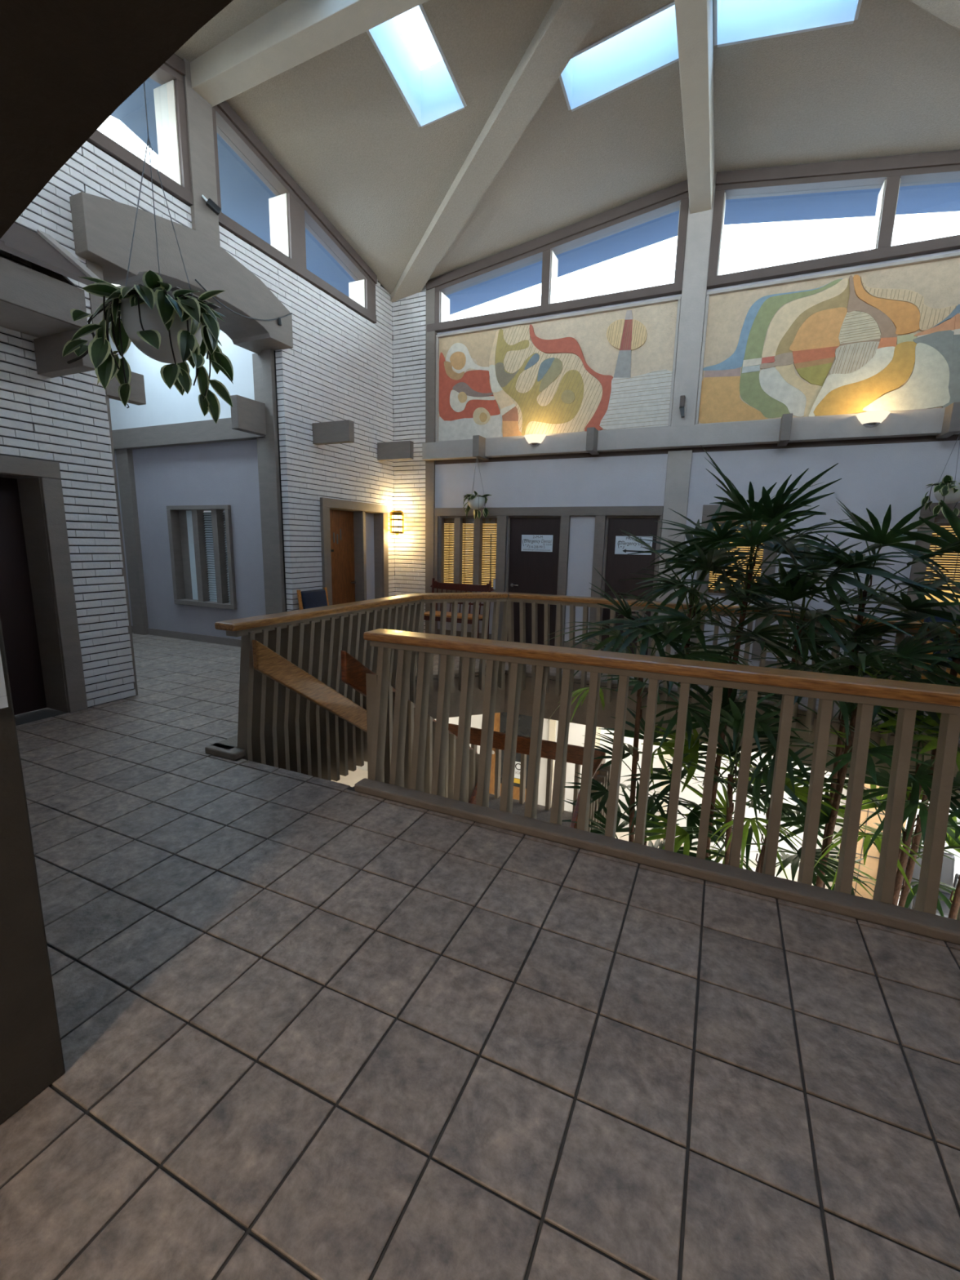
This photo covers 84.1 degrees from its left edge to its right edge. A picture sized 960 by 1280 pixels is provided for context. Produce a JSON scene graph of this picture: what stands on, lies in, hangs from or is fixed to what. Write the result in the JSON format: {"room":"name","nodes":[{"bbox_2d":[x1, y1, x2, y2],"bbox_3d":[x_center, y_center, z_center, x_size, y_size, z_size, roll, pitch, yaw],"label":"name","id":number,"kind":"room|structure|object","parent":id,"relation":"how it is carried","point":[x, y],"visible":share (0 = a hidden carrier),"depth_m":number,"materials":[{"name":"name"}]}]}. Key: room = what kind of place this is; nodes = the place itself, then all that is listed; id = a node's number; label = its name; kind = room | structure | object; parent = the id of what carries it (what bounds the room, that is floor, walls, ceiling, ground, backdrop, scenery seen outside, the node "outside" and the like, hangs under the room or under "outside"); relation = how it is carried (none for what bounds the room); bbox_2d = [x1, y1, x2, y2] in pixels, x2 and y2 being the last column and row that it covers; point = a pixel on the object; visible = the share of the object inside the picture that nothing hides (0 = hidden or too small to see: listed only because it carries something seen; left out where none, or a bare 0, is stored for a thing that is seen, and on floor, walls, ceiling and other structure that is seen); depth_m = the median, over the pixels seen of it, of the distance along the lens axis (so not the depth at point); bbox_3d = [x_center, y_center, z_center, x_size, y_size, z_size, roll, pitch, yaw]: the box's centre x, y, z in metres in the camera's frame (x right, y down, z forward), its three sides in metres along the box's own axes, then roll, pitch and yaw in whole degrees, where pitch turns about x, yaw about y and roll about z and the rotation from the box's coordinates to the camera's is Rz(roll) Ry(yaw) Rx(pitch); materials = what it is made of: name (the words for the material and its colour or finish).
{"room":"atrium balcony","nodes":[
{"label":"atrium balcony","id":0,"kind":"room"},
{"bbox_2d":[0,0,233,1124],"bbox_3d":[-0.698,-1.482,-0.228,9.280,6.170,1.972,6,11,24],"label":"wall","id":1,"kind":"structure","parent":0,"point":[66,66],"depth_m":0.95,"materials":[{"name":"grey paint"}]},
{"bbox_2d":[0,651,8,708],"bbox_3d":[-1.302,-0.058,1.148,0.022,0.530,0.400,6,11,24],"label":"framed notice","id":2,"kind":"object","parent":1,"relation":"attached to","point":[3,699],"visible":1,"depth_m":1.36,"materials":[{"name":"white paper"}]},
{"bbox_2d":[105,284,133,304],"bbox_3d":[-5.375,-4.843,6.660,5.140,0.120,2.600,6,11,24],"label":"ceiling","id":3,"kind":"structure","parent":0,"point":[115,285],"depth_m":7.40,"materials":[{"name":"paint"}]},
{"bbox_2d":[108,316,266,647],"bbox_3d":[-5.537,-2.316,7.060,5.290,5.000,2.800,6,11,24],"label":"wall","id":4,"kind":"structure","parent":0,"point":[167,452],"depth_m":7.90,"materials":[{"name":"grey paint"}]},
{"bbox_2d":[166,504,236,609],"bbox_3d":[-4.156,-1.258,8.049,1.300,1.500,0.190,6,11,24],"label":"window","id":5,"kind":"structure","parent":4,"relation":"in","point":[201,536],"depth_m":8.06,"materials":[{"name":"beige paint"}]},
{"bbox_2d":[203,511,230,603],"bbox_3d":[-3.974,-1.252,8.027,0.850,1.358,0.032,6,11,24],"label":"blind","id":6,"kind":"object","parent":5,"relation":"attached to","point":[208,549],"depth_m":8.04,"materials":[{"name":"grey plastic"}]},
{"bbox_2d":[0,58,413,706],"bbox_3d":[-2.950,-2.662,5.790,1.140,6.240,7.330,6,11,24],"label":"wall","id":7,"kind":"structure","parent":0,"point":[322,377],"depth_m":5.42,"materials":[{"name":"white paint"}]},
{"bbox_2d":[0,454,88,715],"bbox_3d":[-4.100,-0.362,4.282,0.410,2.210,1.300,6,11,24],"label":"door","id":8,"kind":"structure","parent":7,"relation":"in","point":[37,597],"depth_m":4.70,"materials":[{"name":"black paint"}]},
{"bbox_2d":[0,222,100,337],"bbox_3d":[-3.689,-2.739,3.397,0.675,0.840,2.090,6,11,24],"label":"beam","id":9,"kind":"structure","parent":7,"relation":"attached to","point":[38,301],"depth_m":3.98,"materials":[{"name":"beige paint"}]},
{"bbox_2d":[86,53,193,206],"bbox_3d":[-3.647,-4.878,4.134,0.360,1.285,2.810,6,11,24],"label":"window","id":10,"kind":"structure","parent":7,"relation":"in","point":[169,97],"depth_m":5.26,"materials":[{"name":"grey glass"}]},
{"bbox_2d":[201,194,221,215],"bbox_3d":[-2.805,-4.546,5.562,0.179,0.140,0.060,-6,13,-34],"label":"security camera","id":11,"kind":"object","parent":7,"relation":"attached to","point":[210,203],"visible":1,"depth_m":5.55,"materials":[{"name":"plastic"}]},
{"bbox_2d":[195,279,292,325],"bbox_3d":[-2.596,-3.772,5.987,0.040,0.324,1.366,6,11,24],"label":"cord","id":12,"kind":"object","parent":7,"relation":"attached to","point":[279,321],"visible":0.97,"depth_m":6.04,"materials":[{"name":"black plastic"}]},
{"bbox_2d":[277,317,281,325],"bbox_3d":[-2.409,-3.827,6.397,0.040,0.080,0.050,6,11,24],"label":"socket","id":13,"kind":"object","parent":12,"relation":"attached to","point":[279,321],"depth_m":6.39,"materials":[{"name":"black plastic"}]},
{"bbox_2d":[212,101,377,323],"bbox_3d":[-2.343,-5.373,6.958,0.360,1.298,2.890,6,11,24],"label":"window","id":14,"kind":"structure","parent":7,"relation":"in","point":[291,211],"depth_m":6.67,"materials":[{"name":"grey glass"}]},
{"bbox_2d":[319,497,388,605],"bbox_3d":[-2.033,-1.083,8.527,0.250,2.190,1.630,6,11,24],"label":"door","id":15,"kind":"structure","parent":7,"relation":"in","point":[353,536],"depth_m":8.54,"materials":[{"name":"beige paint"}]},
{"bbox_2d":[0,632,959,1279],"bbox_3d":[-2.469,1.291,2.951,14.560,0.501,13.450,6,11,24],"label":"floor","id":16,"kind":"structure","parent":0,"point":[311,1028],"depth_m":1.73,"materials":[{"name":"tile"}]},
{"bbox_2d":[296,586,328,609],"bbox_3d":[-2.115,-0.244,7.455,0.597,0.924,0.580,6,11,24],"label":"armchair","id":17,"kind":"object","parent":16,"relation":"on","point":[307,599],"visible":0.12,"depth_m":7.43,"materials":[{"name":"blue fabric"}]},
{"bbox_2d":[423,577,493,639],"bbox_3d":[-0.413,-0.462,8.617,1.164,1.002,0.544,6,11,24],"label":"bench","id":18,"kind":"object","parent":16,"relation":"on","point":[461,587],"visible":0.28,"depth_m":8.65,"materials":[{"name":"brown wood"}]},
{"bbox_2d":[204,591,959,781],"bbox_3d":[1.317,0.649,4.379,5.840,1.645,3.625,6,11,24],"label":"railing","id":19,"kind":"object","parent":16,"relation":"on","point":[277,726],"visible":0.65,"depth_m":4.90,"materials":[{"name":"brown wood"}]},
{"bbox_2d":[354,628,959,944],"bbox_3d":[1.239,0.730,2.643,4.385,1.185,0.328,6,11,24],"label":"railing","id":20,"kind":"object","parent":16,"relation":"on","point":[909,697],"visible":0.88,"depth_m":2.72,"materials":[{"name":"brown wood"}]},
{"bbox_2d":[910,614,959,679],"bbox_3d":[5.780,0.224,5.833,1.610,0.900,0.620,6,11,24],"label":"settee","id":21,"kind":"object","parent":16,"relation":"on","point":[937,619],"visible":0.05,"depth_m":6.10,"materials":[{"name":"brown fabric"}]},
{"bbox_2d":[923,614,959,651],"bbox_3d":[5.524,-0.067,6.118,0.700,0.440,0.130,6,11,24],"label":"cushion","id":22,"kind":"object","parent":21,"relation":"on","point":[937,619],"depth_m":6.13,"materials":[{"name":"blue fabric"}]},
{"bbox_2d":[933,651,959,664],"bbox_3d":[5.413,0.234,5.937,0.700,0.110,0.460,6,11,24],"label":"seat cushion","id":23,"kind":"object","parent":21,"relation":"on","point":[937,652],"depth_m":6.04,"materials":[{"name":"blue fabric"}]},
{"bbox_2d":[110,0,959,315],"bbox_3d":[1.269,-5.158,3.362,11.786,1.710,9.309,6,11,24],"label":"ceiling","id":24,"kind":"structure","parent":0,"point":[437,138],"depth_m":5.66,"materials":[{"name":"white paint"}]},
{"bbox_2d":[62,82,233,423],"bbox_3d":[-1.597,-3.020,2.280,0.773,3.834,0.627,-3,11,-20],"label":"hanging planter","id":25,"kind":"object","parent":24,"relation":"hanging from","point":[165,329],"visible":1,"depth_m":2.49,"materials":[{"name":"green plant"}]},
{"bbox_2d":[331,768,908,907],"bbox_3d":[0.686,3.800,4.270,12.500,0.100,9.050,6,11,24],"label":"floor","id":26,"kind":"structure","parent":0,"point":[353,777],"depth_m":8.32,"materials":[{"name":"tile"}]},
{"bbox_2d":[252,640,610,831],"bbox_3d":[-0.180,1.692,4.957,2.240,3.766,3.020,6,11,24],"label":"staircase","id":27,"kind":"structure","parent":26,"relation":"on","point":[355,674],"depth_m":4.56,"materials":[{"name":"brown wood"}]},
{"bbox_2d":[711,858,779,877],"bbox_3d":[2.479,3.278,5.220,3.100,0.660,3.100,6,11,24],"label":"planter","id":28,"kind":"object","parent":26,"relation":"on","point":[721,860],"visible":0.02,"depth_m":6.41,"materials":[{"name":"white paint"}]},
{"bbox_2d":[564,707,733,852],"bbox_3d":[1.607,1.885,5.124,1.605,2.484,1.551,6,11,24],"label":"palm","id":29,"kind":"object","parent":28,"relation":"on","point":[693,817],"visible":0.33,"depth_m":4.81,"materials":[{"name":"plant"}]},
{"bbox_2d":[542,568,763,842],"bbox_3d":[1.363,1.310,4.582,1.673,3.801,1.574,6,11,24],"label":"palm","id":30,"kind":"object","parent":28,"relation":"on","point":[639,683],"visible":0.46,"depth_m":4.34,"materials":[{"name":"plant"}]},
{"bbox_2d":[561,782,746,865],"bbox_3d":[1.312,2.213,4.641,1.815,1.998,1.910,6,11,24],"label":"palm","id":31,"kind":"object","parent":28,"relation":"on","point":[601,818],"visible":0.09,"depth_m":4.88,"materials":[{"name":"plant"}]},
{"bbox_2d":[560,501,835,841],"bbox_3d":[1.608,0.980,4.715,1.939,4.409,1.818,-3,11,-23],"label":"palm","id":32,"kind":"object","parent":28,"relation":"on","point":[769,633],"visible":0.6,"depth_m":4.21,"materials":[{"name":"plant"}]},
{"bbox_2d":[616,444,871,857],"bbox_3d":[2.090,0.802,4.623,1.792,4.810,1.890,2,10,4],"label":"palm","id":33,"kind":"object","parent":28,"relation":"on","point":[768,514],"visible":0.69,"depth_m":4.10,"materials":[{"name":"plant"}]},
{"bbox_2d":[620,681,871,897],"bbox_3d":[1.998,1.739,4.296,1.665,3.084,1.616,1,10,0],"label":"palm","id":34,"kind":"object","parent":28,"relation":"on","point":[754,790],"visible":0.5,"depth_m":4.09,"materials":[{"name":"plant"}]},
{"bbox_2d":[681,742,899,898],"bbox_3d":[2.734,2.081,5.004,1.890,2.196,1.681,3,10,7],"label":"palm","id":35,"kind":"object","parent":28,"relation":"on","point":[793,860],"visible":0.2,"depth_m":4.90,"materials":[{"name":"plant"}]},
{"bbox_2d":[678,520,957,873],"bbox_3d":[2.412,1.167,4.391,1.854,4.188,1.897,6,11,24],"label":"palm","id":36,"kind":"object","parent":28,"relation":"on","point":[784,593],"visible":0.59,"depth_m":3.87,"materials":[{"name":"plant"}]},
{"bbox_2d":[712,606,959,887],"bbox_3d":[2.702,1.574,3.941,1.933,3.561,1.695,6,11,24],"label":"palm","id":37,"kind":"object","parent":28,"relation":"on","point":[864,660],"visible":0.49,"depth_m":3.62,"materials":[{"name":"plant"}]},
{"bbox_2d":[743,500,959,888],"bbox_3d":[2.846,1.086,4.331,1.695,4.390,1.958,-2,11,-17],"label":"palm","id":38,"kind":"object","parent":28,"relation":"on","point":[879,537],"visible":0.62,"depth_m":3.80,"materials":[{"name":"plant"}]},
{"bbox_2d":[756,665,959,905],"bbox_3d":[3.085,1.759,3.967,1.778,3.207,1.773,-1,11,-12],"label":"palm","id":39,"kind":"object","parent":28,"relation":"in","point":[934,727],"visible":0.33,"depth_m":3.70,"materials":[{"name":"plant"}]},
{"bbox_2d":[815,783,959,917],"bbox_3d":[3.619,2.154,4.670,1.589,2.208,1.758,6,11,24],"label":"palm","id":40,"kind":"object","parent":28,"relation":"in","point":[951,840],"visible":0.18,"depth_m":4.50,"materials":[{"name":"plant"}]},
{"bbox_2d":[822,499,959,906],"bbox_3d":[3.378,1.134,3.942,1.757,4.458,1.848,6,11,24],"label":"palm","id":41,"kind":"object","parent":28,"relation":"on","point":[954,522],"visible":0.48,"depth_m":3.67,"materials":[{"name":"plant"}]},
{"bbox_2d":[829,657,959,919],"bbox_3d":[3.382,1.646,3.770,1.739,3.509,1.830,6,11,24],"label":"palm","id":42,"kind":"object","parent":28,"relation":"in","point":[932,744],"visible":0.23,"depth_m":3.68,"materials":[{"name":"plant"}]},
{"bbox_2d":[902,845,959,919],"bbox_3d":[5.236,3.014,6.173,0.594,0.952,0.652,6,11,24],"label":"armchair","id":43,"kind":"object","parent":26,"relation":"on","point":[948,865],"visible":0.2,"depth_m":6.25,"materials":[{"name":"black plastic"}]},
{"bbox_2d":[355,714,959,899],"bbox_3d":[0.710,2.600,4.051,12.800,2.340,9.350,6,11,24],"label":"wall","id":44,"kind":"structure","parent":0,"point":[576,731],"depth_m":7.91,"materials":[{"name":"white paint"}]},
{"bbox_2d":[488,711,532,801],"bbox_3d":[0.579,1.810,9.070,0.900,2.090,0.130,6,11,24],"label":"door","id":45,"kind":"structure","parent":44,"relation":"in","point":[524,729],"depth_m":9.12,"materials":[{"name":"brown wood"}]},
{"bbox_2d":[513,761,520,783],"bbox_3d":[0.614,2.267,9.129,0.360,0.390,0.009,6,11,24],"label":"poster","id":46,"kind":"object","parent":45,"relation":"attached to","point":[517,764],"visible":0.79,"depth_m":9.12,"materials":[{"name":"white paper"}]},
{"bbox_2d":[391,173,959,685],"bbox_3d":[2.630,-2.745,7.153,9.420,6.180,0.560,6,11,24],"label":"wall","id":47,"kind":"structure","parent":0,"point":[583,478],"depth_m":7.35,"materials":[{"name":"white paint"}]},
{"bbox_2d":[389,509,404,535],"bbox_3d":[-1.422,-2.013,9.121,0.244,0.430,0.244,6,11,24],"label":"wall lantern","id":48,"kind":"object","parent":47,"relation":"attached to","point":[395,519],"visible":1,"depth_m":9.04,"materials":[{"name":"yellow glass"}]},
{"bbox_2d":[438,515,497,591],"bbox_3d":[-0.190,-1.448,8.894,1.080,1.210,0.168,6,11,24],"label":"window","id":49,"kind":"structure","parent":47,"relation":"in","point":[467,546],"depth_m":8.90,"materials":[{"name":"beige paint"}]},
{"bbox_2d":[462,457,492,519],"bbox_3d":[-0.090,-2.339,8.219,0.420,0.951,0.493,-3,11,-22],"label":"hanging planter","id":50,"kind":"object","parent":47,"relation":"hanging from","point":[475,503],"visible":1,"depth_m":8.14,"materials":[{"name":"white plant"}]},
{"bbox_2d":[506,515,560,645],"bbox_3d":[0.850,-0.937,8.520,0.898,2.046,0.141,6,11,24],"label":"door","id":51,"kind":"structure","parent":47,"relation":"in","point":[526,571],"depth_m":8.49,"materials":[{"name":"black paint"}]},
{"bbox_2d":[521,534,552,551],"bbox_3d":[0.896,-1.524,8.381,0.513,0.257,0.014,6,11,24],"label":"sign","id":52,"kind":"object","parent":51,"relation":"attached to","point":[535,543],"visible":1,"depth_m":8.38,"materials":[{"name":"white"}]},
{"bbox_2d":[524,433,546,447],"bbox_3d":[0.784,-2.934,7.829,0.330,0.155,0.165,6,11,24],"label":"uplight","id":53,"kind":"object","parent":47,"relation":"attached to","point":[535,440],"visible":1,"depth_m":7.80,"materials":[{"name":"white glass"}]},
{"bbox_2d":[426,179,688,333],"bbox_3d":[0.968,-5.393,7.729,3.820,1.304,0.360,6,11,24],"label":"window","id":54,"kind":"structure","parent":47,"relation":"in","point":[545,248],"depth_m":7.53,"materials":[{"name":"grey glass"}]},
{"bbox_2d":[438,301,677,441],"bbox_3d":[0.980,-3.847,7.892,3.807,1.644,0.037,6,11,24],"label":"mural panel","id":55,"kind":"object","parent":47,"relation":"attached to","point":[613,370],"visible":0.98,"depth_m":7.79,"materials":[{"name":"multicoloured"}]},
{"bbox_2d":[600,515,659,655],"bbox_3d":[2.216,-0.801,7.928,0.768,2.046,0.115,6,11,24],"label":"door","id":56,"kind":"structure","parent":47,"relation":"in","point":[616,567],"depth_m":7.86,"materials":[{"name":"beige paint"}]},
{"bbox_2d":[614,536,653,555],"bbox_3d":[2.244,-1.383,7.784,0.524,0.264,0.014,6,11,24],"label":"sign","id":57,"kind":"object","parent":56,"relation":"attached to","point":[624,544],"visible":0.75,"depth_m":7.80,"materials":[{"name":"white"}]},
{"bbox_2d":[679,395,685,417],"bbox_3d":[2.707,-3.118,7.119,0.070,0.270,0.080,6,11,24],"label":"speaker box","id":58,"kind":"object","parent":47,"relation":"attached to","point":[682,406],"visible":1,"depth_m":7.08,"materials":[{"name":"black plastic"}]},
{"bbox_2d":[707,515,766,595],"bbox_3d":[3.508,-1.139,7.258,0.650,1.080,0.138,6,11,24],"label":"window","id":59,"kind":"structure","parent":47,"relation":"in","point":[713,579],"depth_m":7.29,"materials":[{"name":"beige paint"}]},
{"bbox_2d":[695,257,959,423],"bbox_3d":[4.609,-3.487,6.276,3.766,1.626,0.043,6,11,24],"label":"mural panel","id":60,"kind":"object","parent":47,"relation":"attached to","point":[886,339],"visible":0.97,"depth_m":6.41,"materials":[{"name":"multicoloured paint"}]},
{"bbox_2d":[706,149,959,289],"bbox_3d":[4.717,-5.012,6.065,3.820,1.304,0.360,6,11,24],"label":"window","id":61,"kind":"structure","parent":47,"relation":"in","point":[888,174],"depth_m":6.16,"materials":[{"name":"grey wood"}]},
{"bbox_2d":[856,410,890,427],"bbox_3d":[4.552,-2.552,6.157,0.330,0.155,0.165,6,11,24],"label":"uplight","id":62,"kind":"object","parent":47,"relation":"attached to","point":[873,419],"visible":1,"depth_m":6.14,"materials":[{"name":"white glass"}]},
{"bbox_2d":[921,433,959,519],"bbox_3d":[5.198,-1.798,5.854,0.510,0.953,0.574,2,10,7],"label":"hanging planter","id":63,"kind":"object","parent":47,"relation":"hanging from","point":[947,491],"visible":0.9,"depth_m":5.79,"materials":[{"name":"green plant"}]},
{"bbox_2d":[924,515,959,602],"bbox_3d":[5.733,-0.928,6.268,0.800,1.050,0.138,6,11,24],"label":"window","id":64,"kind":"structure","parent":47,"relation":"in","point":[951,563],"depth_m":6.38,"materials":[{"name":"beige paint"}]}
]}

